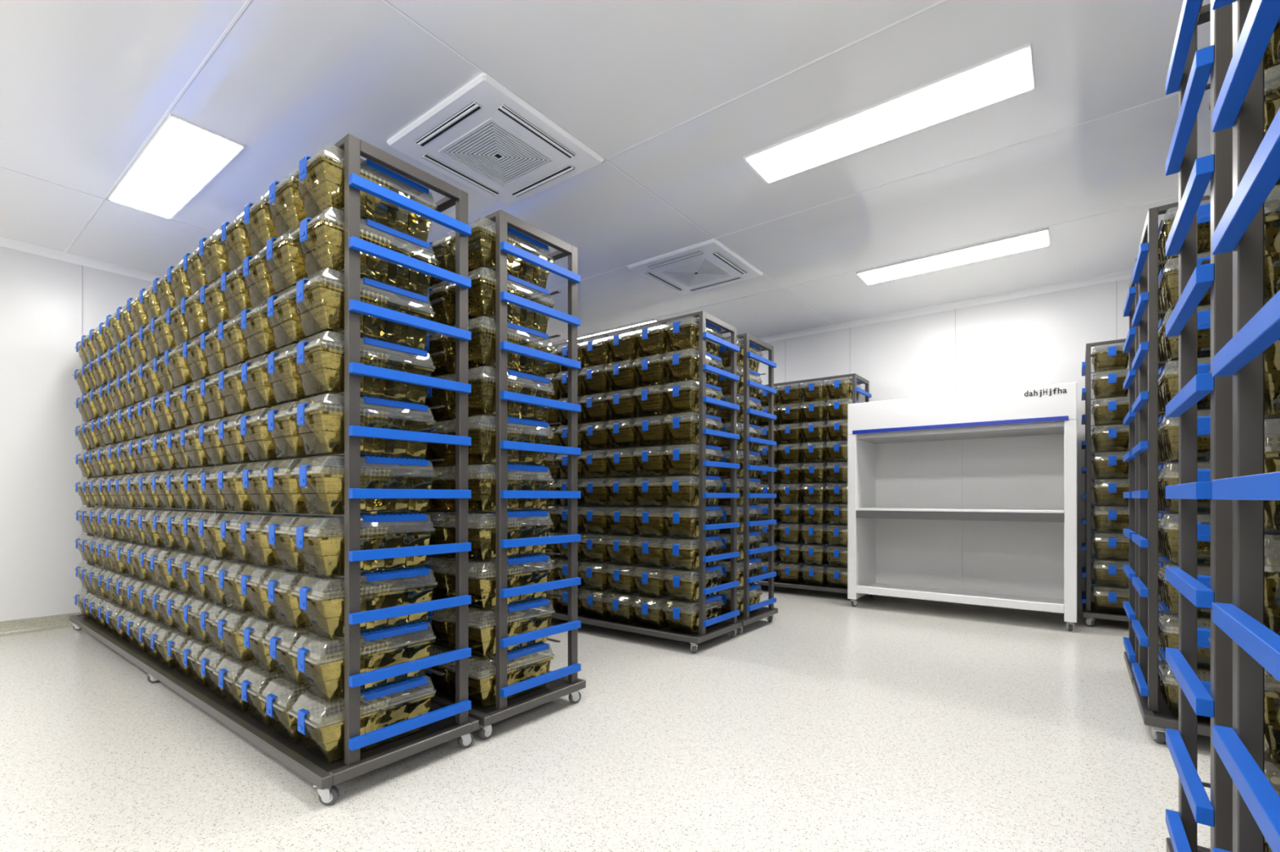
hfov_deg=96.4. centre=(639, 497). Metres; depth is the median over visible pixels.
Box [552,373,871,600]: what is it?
rack
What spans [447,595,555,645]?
cage
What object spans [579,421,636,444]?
cage
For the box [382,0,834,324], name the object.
trim
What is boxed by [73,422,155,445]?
cage
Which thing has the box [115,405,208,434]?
cage
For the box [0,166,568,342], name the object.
trim
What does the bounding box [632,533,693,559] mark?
cage
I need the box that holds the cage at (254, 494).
[212,463,337,500]
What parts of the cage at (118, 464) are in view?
lid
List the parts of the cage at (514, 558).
lid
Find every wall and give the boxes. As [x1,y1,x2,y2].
[0,246,559,622]
[564,278,1279,604]
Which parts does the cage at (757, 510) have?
lid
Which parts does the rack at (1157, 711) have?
frame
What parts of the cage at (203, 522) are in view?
lid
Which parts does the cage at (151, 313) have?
lid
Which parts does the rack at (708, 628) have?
frame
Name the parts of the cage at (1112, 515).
lid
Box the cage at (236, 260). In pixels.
[193,229,297,282]
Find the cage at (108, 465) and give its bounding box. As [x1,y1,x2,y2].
[86,446,130,470]
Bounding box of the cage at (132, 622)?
[124,609,182,637]
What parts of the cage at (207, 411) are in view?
lid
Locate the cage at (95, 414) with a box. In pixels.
[74,393,155,417]
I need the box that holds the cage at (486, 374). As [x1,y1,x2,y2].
[449,365,555,410]
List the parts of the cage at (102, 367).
lid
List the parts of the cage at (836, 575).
lid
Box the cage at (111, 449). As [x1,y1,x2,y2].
[106,442,160,468]
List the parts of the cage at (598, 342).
lid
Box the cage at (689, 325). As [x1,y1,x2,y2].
[662,315,724,348]
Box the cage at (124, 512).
[115,506,195,533]
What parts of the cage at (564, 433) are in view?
lid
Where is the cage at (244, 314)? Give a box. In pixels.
[234,300,368,351]
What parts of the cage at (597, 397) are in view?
lid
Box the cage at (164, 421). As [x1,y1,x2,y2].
[134,395,238,428]
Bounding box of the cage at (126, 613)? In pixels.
[115,604,168,630]
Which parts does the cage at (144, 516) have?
lid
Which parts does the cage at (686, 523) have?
lid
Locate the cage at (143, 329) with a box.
[135,320,235,355]
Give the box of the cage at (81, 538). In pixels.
[73,531,142,555]
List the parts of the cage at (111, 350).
lid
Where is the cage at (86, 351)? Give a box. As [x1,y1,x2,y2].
[74,337,115,362]
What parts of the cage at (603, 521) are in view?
lid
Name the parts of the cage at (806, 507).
lid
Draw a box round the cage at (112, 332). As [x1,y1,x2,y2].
[97,317,168,346]
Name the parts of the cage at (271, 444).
lid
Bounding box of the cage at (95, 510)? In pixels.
[87,506,171,529]
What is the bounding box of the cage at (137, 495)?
[113,474,193,499]
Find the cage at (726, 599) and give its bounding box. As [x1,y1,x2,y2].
[711,582,762,610]
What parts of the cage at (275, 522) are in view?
lid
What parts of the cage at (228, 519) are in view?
lid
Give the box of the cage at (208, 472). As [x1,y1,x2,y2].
[195,466,315,500]
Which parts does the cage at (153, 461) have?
lid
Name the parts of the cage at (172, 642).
lid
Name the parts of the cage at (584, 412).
lid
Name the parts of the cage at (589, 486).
lid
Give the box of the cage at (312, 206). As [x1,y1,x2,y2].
[261,170,401,237]
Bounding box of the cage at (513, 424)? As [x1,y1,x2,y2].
[444,414,554,455]
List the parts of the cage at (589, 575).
lid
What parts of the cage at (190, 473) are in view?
lid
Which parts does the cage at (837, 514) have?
lid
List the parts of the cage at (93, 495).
lid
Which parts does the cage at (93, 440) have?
lid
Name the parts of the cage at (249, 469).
lid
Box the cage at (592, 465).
[578,449,635,472]
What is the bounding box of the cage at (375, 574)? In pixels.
[290,564,437,622]
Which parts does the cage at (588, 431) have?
lid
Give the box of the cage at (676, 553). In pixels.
[662,535,723,562]
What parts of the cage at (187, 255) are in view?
lid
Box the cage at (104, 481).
[97,476,182,499]
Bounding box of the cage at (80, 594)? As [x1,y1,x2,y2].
[72,586,123,611]
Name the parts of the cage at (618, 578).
lid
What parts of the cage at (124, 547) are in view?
lid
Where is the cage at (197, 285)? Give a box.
[163,258,259,305]
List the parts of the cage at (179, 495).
lid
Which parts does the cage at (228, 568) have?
lid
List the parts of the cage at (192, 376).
lid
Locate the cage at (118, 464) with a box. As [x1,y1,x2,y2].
[95,444,142,469]
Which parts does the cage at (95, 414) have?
lid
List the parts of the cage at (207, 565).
lid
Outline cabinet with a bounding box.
[847,382,1076,631]
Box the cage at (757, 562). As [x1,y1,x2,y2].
[711,556,762,582]
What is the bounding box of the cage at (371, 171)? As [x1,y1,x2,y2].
[289,143,436,223]
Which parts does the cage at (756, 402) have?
lid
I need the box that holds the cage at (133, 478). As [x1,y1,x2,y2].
[124,473,182,499]
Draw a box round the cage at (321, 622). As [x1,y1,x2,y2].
[262,613,364,669]
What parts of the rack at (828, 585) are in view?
frame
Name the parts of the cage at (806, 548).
lid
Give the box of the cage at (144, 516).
[135,507,230,537]
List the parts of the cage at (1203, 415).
lid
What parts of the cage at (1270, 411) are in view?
lid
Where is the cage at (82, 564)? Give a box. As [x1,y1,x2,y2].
[74,559,124,582]
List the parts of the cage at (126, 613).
lid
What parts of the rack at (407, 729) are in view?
frame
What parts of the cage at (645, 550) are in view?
lid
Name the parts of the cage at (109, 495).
lid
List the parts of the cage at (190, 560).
lid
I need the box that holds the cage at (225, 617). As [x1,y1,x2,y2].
[212,600,299,648]
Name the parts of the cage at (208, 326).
lid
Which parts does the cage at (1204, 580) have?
lid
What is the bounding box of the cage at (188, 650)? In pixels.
[178,625,288,671]
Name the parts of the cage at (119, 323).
lid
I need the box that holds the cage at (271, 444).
[233,407,366,452]
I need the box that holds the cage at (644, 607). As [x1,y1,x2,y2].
[631,589,690,621]
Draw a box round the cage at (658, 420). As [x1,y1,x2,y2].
[632,415,691,441]
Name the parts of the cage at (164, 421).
lid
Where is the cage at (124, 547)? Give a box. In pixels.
[115,538,197,568]
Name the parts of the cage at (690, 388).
lid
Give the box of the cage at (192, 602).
[178,591,256,630]
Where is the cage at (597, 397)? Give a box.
[578,392,632,417]
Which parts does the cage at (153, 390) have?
lid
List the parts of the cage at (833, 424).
lid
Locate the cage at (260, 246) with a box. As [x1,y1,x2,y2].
[215,213,315,270]
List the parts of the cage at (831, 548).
lid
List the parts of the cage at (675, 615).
lid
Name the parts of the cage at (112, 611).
lid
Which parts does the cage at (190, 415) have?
lid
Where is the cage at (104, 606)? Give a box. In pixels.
[96,598,145,624]
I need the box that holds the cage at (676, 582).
[662,564,724,594]
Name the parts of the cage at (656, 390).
lid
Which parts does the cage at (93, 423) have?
lid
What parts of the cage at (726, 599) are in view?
lid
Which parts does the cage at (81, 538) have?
lid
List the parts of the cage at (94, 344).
lid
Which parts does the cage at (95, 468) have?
lid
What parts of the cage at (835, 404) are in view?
lid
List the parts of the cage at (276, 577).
lid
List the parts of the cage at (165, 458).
lid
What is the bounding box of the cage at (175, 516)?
[163,508,271,541]
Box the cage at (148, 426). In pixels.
[124,400,182,431]
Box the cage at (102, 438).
[80,418,164,443]
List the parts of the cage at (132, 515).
lid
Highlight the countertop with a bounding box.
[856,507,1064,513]
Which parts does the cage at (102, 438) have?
lid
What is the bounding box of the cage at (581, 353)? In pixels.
[554,341,609,367]
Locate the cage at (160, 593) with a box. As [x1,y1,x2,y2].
[149,582,214,617]
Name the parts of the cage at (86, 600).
lid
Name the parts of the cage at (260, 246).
lid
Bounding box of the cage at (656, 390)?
[631,384,691,412]
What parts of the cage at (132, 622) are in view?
lid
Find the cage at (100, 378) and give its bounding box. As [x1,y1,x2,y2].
[80,360,151,386]
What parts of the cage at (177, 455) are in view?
lid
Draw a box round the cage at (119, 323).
[103,309,181,339]
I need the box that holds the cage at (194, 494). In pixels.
[162,469,238,500]
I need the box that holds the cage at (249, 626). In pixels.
[236,603,344,657]
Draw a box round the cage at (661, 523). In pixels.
[632,506,692,529]
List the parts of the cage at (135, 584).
lid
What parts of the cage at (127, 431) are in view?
lid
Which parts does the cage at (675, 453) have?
lid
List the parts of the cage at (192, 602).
lid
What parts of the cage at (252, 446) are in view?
lid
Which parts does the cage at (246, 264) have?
lid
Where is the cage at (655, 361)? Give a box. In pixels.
[631,354,693,383]
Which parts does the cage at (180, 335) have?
lid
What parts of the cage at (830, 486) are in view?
lid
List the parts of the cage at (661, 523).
lid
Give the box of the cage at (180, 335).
[146,311,247,347]
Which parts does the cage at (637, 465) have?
lid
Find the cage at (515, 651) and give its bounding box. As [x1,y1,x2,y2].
[445,640,554,693]
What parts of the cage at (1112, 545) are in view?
lid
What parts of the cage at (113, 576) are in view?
lid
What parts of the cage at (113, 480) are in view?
lid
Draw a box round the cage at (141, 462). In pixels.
[115,440,177,466]
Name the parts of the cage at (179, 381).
lid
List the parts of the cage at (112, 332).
lid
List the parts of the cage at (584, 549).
lid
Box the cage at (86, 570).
[80,560,127,586]
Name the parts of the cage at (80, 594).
lid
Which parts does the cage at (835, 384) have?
lid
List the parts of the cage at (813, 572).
lid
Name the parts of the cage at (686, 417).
lid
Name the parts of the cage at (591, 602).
lid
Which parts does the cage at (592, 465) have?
lid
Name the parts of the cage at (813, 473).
lid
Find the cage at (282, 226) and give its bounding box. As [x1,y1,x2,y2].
[236,193,344,253]
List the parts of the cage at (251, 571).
lid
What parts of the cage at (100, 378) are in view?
lid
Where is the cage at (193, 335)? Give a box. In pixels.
[162,302,249,340]
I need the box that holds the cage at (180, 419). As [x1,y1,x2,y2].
[147,391,254,425]
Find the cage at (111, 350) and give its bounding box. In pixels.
[105,342,150,372]
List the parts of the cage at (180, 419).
lid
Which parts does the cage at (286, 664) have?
lid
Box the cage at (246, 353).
[212,312,334,359]
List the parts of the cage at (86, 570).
lid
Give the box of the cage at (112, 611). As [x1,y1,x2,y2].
[103,600,158,627]
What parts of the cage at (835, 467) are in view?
lid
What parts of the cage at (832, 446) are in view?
lid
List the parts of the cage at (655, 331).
lid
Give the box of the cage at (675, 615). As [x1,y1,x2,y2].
[662,592,724,626]
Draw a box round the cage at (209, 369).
[177,334,293,374]
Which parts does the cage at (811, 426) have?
lid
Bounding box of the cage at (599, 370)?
[577,364,634,391]
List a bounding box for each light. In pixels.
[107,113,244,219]
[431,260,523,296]
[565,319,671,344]
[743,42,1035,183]
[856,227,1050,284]
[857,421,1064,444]
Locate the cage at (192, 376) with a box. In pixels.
[160,342,267,381]
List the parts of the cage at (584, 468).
lid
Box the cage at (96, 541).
[88,533,158,559]
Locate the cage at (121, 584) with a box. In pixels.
[114,571,181,602]
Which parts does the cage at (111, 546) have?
lid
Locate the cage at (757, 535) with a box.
[709,531,762,555]
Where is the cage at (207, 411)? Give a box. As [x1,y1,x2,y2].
[177,378,294,417]
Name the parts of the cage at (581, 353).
lid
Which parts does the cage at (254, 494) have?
lid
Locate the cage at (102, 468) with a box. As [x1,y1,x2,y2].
[81,448,124,471]
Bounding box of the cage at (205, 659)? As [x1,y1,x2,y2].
[195,634,302,684]
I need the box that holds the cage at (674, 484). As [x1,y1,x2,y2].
[661,475,723,499]
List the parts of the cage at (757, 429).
lid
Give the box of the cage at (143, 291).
[136,282,214,321]
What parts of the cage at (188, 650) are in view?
lid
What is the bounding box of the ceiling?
[0,0,1277,369]
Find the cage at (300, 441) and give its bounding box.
[260,400,400,448]
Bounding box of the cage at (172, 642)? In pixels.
[163,622,269,665]
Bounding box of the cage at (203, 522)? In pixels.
[193,509,302,546]
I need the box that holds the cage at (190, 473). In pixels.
[178,467,292,500]
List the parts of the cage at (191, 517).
lid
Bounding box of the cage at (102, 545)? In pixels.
[95,535,171,562]
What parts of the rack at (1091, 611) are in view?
frame, frame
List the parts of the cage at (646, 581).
lid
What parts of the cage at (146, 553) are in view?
lid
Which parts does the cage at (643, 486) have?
lid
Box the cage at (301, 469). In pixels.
[289,455,437,501]
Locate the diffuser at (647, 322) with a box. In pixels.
[577,320,656,344]
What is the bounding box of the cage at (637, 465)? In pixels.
[605,448,663,471]
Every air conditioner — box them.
[386,72,604,206]
[626,238,763,295]
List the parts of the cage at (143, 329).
lid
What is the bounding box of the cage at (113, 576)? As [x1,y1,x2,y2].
[104,568,166,595]
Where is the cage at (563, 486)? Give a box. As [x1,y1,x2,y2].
[554,478,611,499]
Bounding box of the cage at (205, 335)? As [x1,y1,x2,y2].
[195,324,315,367]
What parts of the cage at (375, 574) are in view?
lid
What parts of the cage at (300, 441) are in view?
lid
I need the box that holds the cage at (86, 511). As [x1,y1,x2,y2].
[80,505,156,528]
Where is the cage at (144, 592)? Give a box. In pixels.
[137,577,199,611]
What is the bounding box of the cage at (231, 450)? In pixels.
[193,418,306,457]
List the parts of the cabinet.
panel, rail, panel, panel, panel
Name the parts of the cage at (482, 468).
lid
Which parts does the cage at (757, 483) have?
lid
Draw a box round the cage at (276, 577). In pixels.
[259,560,400,613]
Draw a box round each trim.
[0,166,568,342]
[0,167,567,342]
[0,236,559,373]
[64,0,251,253]
[66,0,253,253]
[81,265,82,612]
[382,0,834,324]
[385,0,834,324]
[446,0,947,234]
[501,0,948,209]
[528,187,1210,347]
[530,189,1207,347]
[548,83,1208,290]
[558,93,1178,288]
[566,269,1133,375]
[849,328,850,399]
[955,309,955,393]
[1115,280,1116,592]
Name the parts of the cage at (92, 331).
lid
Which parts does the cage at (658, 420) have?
lid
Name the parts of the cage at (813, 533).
lid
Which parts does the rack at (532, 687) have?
frame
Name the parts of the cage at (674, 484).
lid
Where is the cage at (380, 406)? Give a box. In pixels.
[288,393,435,444]
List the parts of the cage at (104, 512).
lid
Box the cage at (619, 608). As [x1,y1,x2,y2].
[604,586,661,616]
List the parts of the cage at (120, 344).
lid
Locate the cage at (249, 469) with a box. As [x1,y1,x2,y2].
[235,462,368,501]
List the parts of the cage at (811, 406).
lid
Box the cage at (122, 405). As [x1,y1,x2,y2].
[97,382,138,408]
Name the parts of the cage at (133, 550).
lid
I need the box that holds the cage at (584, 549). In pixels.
[558,530,612,553]
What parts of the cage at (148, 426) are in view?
lid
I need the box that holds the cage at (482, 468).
[444,464,552,500]
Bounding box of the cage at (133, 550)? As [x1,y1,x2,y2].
[124,539,212,571]
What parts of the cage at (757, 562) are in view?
lid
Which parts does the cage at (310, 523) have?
lid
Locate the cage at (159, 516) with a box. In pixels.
[149,507,239,539]
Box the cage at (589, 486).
[578,478,634,499]
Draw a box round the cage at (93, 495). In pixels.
[73,478,122,499]
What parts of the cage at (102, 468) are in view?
lid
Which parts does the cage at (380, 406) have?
lid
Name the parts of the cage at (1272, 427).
lid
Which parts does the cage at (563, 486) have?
lid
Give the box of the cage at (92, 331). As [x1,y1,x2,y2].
[87,324,158,351]
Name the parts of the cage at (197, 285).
lid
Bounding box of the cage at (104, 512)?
[95,506,186,530]
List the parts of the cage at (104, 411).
lid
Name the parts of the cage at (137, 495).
lid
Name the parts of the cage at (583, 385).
lid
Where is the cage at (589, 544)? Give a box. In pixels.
[580,531,637,555]
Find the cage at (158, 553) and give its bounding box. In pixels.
[146,543,241,578]
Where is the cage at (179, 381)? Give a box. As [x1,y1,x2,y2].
[149,351,255,386]
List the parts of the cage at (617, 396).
lid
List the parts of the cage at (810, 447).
lid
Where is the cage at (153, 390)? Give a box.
[124,364,182,395]
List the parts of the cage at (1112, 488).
lid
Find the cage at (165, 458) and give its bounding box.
[134,434,209,464]
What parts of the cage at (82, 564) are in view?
lid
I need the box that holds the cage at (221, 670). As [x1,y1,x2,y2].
[213,640,334,697]
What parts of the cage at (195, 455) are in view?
lid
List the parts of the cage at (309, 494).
lid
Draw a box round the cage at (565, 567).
[555,555,613,581]
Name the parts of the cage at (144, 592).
lid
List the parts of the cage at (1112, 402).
lid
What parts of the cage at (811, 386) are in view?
lid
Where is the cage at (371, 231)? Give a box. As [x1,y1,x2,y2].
[290,206,437,275]
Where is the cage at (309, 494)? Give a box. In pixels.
[259,458,399,501]
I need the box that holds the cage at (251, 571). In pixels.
[234,556,342,605]
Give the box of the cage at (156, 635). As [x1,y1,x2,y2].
[146,617,248,657]
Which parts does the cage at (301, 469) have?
lid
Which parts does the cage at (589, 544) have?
lid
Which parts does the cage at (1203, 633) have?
lid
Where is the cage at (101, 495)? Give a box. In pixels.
[80,477,123,499]
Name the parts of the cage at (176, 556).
lid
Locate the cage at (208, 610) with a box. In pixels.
[195,595,275,639]
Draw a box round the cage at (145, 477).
[135,471,236,499]
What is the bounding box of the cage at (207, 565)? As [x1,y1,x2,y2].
[194,551,304,593]
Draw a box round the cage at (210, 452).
[176,422,256,458]
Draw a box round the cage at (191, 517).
[178,509,295,543]
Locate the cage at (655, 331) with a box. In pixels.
[631,323,690,354]
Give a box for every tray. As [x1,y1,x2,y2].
[77,611,457,773]
[224,608,569,714]
[452,582,732,636]
[480,574,768,620]
[1088,603,1210,623]
[1146,684,1278,725]
[1158,666,1279,693]
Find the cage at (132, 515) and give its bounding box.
[124,506,223,535]
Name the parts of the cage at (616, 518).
lid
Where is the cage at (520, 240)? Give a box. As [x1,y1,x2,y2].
[445,217,553,271]
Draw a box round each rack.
[69,133,479,806]
[187,208,586,739]
[374,311,742,653]
[426,333,777,635]
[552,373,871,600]
[1081,330,1279,626]
[1123,248,1279,693]
[1132,182,1279,743]
[1165,0,1279,851]
[1212,0,1279,851]
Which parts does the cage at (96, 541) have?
lid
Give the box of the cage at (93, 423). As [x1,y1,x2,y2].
[88,416,175,441]
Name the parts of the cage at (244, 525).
lid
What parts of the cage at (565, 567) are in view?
lid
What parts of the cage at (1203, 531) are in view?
lid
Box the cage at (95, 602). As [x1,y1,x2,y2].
[88,592,128,620]
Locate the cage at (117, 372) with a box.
[95,349,142,377]
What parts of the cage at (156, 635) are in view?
lid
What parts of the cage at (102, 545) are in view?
lid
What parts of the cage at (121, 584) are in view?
lid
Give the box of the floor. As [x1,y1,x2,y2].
[0,565,1279,851]
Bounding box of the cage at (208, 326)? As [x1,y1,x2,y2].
[176,289,271,332]
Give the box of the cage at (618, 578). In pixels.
[604,559,662,586]
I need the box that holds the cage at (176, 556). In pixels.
[163,545,262,582]
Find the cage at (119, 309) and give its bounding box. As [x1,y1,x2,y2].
[113,301,194,332]
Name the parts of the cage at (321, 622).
lid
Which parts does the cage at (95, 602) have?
lid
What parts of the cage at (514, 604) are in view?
lid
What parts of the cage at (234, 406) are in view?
lid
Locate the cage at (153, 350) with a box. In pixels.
[124,328,211,361]
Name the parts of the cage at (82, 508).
lid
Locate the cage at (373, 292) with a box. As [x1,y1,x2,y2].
[287,268,435,332]
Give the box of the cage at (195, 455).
[163,427,260,461]
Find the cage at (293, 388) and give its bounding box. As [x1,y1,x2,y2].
[259,343,397,396]
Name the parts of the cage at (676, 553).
lid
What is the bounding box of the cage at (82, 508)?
[74,505,156,527]
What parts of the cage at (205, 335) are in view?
lid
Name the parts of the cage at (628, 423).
lid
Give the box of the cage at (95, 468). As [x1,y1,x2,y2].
[74,450,115,472]
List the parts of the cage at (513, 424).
lid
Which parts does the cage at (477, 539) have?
lid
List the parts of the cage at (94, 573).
lid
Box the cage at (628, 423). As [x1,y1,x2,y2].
[604,418,662,443]
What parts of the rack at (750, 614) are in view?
frame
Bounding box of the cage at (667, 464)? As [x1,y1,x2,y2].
[631,446,691,470]
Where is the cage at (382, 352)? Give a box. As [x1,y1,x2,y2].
[287,330,435,389]
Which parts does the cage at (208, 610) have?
lid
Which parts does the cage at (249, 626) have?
lid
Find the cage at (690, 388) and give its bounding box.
[662,380,724,408]
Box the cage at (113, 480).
[105,475,178,499]
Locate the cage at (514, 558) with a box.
[445,552,553,597]
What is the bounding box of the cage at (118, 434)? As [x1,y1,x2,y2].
[95,413,185,439]
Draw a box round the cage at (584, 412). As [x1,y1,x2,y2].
[558,396,608,420]
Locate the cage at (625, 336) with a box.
[604,329,664,359]
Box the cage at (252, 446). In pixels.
[213,413,333,454]
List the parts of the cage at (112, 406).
lid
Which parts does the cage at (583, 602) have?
lid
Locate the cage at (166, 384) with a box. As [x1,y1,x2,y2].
[135,358,231,391]
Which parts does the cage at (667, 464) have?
lid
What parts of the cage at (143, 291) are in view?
lid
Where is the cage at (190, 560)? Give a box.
[177,548,279,586]
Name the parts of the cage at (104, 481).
lid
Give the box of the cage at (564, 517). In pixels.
[554,506,612,526]
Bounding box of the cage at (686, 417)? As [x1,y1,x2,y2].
[662,412,724,439]
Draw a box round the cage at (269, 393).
[234,354,368,402]
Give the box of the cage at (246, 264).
[235,248,365,306]
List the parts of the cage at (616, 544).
lid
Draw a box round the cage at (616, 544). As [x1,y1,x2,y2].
[604,532,664,557]
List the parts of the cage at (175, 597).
lid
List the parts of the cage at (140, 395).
lid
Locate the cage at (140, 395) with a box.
[114,370,206,402]
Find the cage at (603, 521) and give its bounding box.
[579,505,636,527]
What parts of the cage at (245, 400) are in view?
lid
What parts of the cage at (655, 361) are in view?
lid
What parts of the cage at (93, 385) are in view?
lid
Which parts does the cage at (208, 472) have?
lid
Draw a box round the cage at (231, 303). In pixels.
[195,277,302,327]
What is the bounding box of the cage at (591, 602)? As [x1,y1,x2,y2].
[578,583,635,612]
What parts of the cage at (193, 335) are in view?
lid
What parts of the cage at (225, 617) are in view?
lid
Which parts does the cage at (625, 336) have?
lid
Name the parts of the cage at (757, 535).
lid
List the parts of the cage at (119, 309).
lid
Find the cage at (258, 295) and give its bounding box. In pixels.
[214,263,337,317]
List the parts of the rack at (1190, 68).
frame, frame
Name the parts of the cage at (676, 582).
lid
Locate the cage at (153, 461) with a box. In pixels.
[125,437,191,466]
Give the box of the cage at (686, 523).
[662,506,724,531]
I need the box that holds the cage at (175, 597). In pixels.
[163,586,234,624]
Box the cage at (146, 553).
[137,542,232,574]
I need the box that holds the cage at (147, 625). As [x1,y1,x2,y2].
[135,613,195,648]
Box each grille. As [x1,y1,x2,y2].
[440,120,554,186]
[660,258,731,286]
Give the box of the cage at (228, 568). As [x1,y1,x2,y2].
[213,554,333,599]
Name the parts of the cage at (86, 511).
lid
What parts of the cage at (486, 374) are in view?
lid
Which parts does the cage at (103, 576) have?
lid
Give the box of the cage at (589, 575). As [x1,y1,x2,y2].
[577,557,637,583]
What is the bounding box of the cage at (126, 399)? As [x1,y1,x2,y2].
[104,377,151,404]
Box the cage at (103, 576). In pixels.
[96,566,153,593]
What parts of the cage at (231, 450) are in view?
lid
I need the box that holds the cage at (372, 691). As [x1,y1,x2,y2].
[288,671,435,744]
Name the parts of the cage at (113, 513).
lid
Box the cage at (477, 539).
[444,510,553,549]
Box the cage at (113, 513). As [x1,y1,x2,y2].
[106,506,199,532]
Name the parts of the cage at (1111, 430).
lid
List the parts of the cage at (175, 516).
lid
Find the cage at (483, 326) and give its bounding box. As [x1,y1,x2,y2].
[445,315,554,364]
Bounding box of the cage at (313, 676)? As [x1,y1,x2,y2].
[258,657,393,727]
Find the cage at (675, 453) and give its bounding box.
[662,444,724,469]
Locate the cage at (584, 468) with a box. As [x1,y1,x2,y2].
[554,451,608,472]
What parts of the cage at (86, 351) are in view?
lid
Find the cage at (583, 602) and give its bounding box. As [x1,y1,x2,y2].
[555,581,610,608]
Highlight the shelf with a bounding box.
[856,511,1064,522]
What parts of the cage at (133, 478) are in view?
lid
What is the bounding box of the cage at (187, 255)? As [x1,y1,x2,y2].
[178,245,279,295]
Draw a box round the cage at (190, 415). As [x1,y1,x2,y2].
[161,385,272,422]
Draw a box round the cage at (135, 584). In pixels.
[124,574,183,606]
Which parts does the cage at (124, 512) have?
lid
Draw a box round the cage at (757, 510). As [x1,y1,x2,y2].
[710,505,763,527]
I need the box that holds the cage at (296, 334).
[259,285,400,345]
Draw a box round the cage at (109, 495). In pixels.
[88,477,171,499]
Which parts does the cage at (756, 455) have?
lid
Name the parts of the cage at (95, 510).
lid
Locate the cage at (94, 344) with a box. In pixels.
[79,330,119,355]
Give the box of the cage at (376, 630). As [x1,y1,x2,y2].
[288,617,435,684]
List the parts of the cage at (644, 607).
lid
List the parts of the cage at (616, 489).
lid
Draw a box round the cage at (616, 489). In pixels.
[604,477,662,499]
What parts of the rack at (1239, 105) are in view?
frame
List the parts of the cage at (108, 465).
lid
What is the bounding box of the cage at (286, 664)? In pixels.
[234,649,364,711]
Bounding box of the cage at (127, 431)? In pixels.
[105,408,151,436]
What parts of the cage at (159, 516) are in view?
lid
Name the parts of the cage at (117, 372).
lid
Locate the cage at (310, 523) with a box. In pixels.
[287,512,435,562]
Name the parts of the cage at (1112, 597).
lid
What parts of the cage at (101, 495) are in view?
lid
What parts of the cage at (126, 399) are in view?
lid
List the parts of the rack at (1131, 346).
frame, frame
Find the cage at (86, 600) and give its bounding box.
[81,589,130,612]
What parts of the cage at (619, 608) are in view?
lid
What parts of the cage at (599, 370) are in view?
lid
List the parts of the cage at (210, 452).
lid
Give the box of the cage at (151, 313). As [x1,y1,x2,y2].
[124,292,198,327]
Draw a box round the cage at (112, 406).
[88,385,174,411]
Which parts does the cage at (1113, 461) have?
lid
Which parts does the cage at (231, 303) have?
lid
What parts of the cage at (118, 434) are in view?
lid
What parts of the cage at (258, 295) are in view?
lid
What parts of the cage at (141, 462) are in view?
lid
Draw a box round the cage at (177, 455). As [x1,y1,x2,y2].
[149,431,254,462]
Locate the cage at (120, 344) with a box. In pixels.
[114,337,165,366]
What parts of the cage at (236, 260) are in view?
lid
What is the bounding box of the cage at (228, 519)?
[214,510,342,550]
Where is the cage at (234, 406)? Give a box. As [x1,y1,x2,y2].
[195,372,315,413]
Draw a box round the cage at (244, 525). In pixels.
[233,511,368,553]
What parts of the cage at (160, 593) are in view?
lid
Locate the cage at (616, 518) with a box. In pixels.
[604,505,663,528]
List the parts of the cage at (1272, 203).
lid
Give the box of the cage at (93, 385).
[72,365,112,391]
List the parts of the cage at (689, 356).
lid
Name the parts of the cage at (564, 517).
lid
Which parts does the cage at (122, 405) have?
lid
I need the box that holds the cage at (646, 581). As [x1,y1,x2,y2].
[631,561,693,590]
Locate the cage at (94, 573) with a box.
[87,563,140,590]
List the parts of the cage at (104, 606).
lid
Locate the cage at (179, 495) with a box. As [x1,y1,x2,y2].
[148,471,228,500]
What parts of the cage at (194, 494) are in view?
lid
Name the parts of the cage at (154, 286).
lid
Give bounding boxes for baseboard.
[0,559,556,636]
[1076,601,1082,613]
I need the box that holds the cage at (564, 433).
[554,424,608,446]
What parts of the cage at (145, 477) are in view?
lid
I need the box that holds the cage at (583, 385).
[554,368,607,394]
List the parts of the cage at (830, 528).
lid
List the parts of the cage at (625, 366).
lid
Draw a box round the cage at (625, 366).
[604,359,657,387]
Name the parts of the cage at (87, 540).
lid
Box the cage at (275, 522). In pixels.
[260,511,401,557]
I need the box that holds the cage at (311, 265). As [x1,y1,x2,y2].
[258,227,399,291]
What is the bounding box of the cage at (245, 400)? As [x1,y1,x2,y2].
[212,363,341,408]
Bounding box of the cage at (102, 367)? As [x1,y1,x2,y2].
[87,355,167,382]
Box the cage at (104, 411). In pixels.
[80,389,162,414]
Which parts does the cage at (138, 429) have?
lid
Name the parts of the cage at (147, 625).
lid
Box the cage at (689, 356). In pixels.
[662,347,724,378]
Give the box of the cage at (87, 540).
[80,533,149,557]
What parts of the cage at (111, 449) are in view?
lid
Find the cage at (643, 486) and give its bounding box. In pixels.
[631,476,692,499]
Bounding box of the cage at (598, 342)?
[578,336,633,364]
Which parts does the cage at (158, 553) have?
lid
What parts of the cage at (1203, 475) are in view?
lid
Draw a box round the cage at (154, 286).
[149,271,235,314]
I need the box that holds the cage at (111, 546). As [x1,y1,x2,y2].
[103,537,185,564]
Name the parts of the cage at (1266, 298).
lid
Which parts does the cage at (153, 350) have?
lid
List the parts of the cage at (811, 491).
lid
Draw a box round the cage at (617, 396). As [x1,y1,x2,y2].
[604,389,662,415]
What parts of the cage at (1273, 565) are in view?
lid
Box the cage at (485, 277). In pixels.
[446,266,554,317]
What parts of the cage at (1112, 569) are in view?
lid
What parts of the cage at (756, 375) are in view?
lid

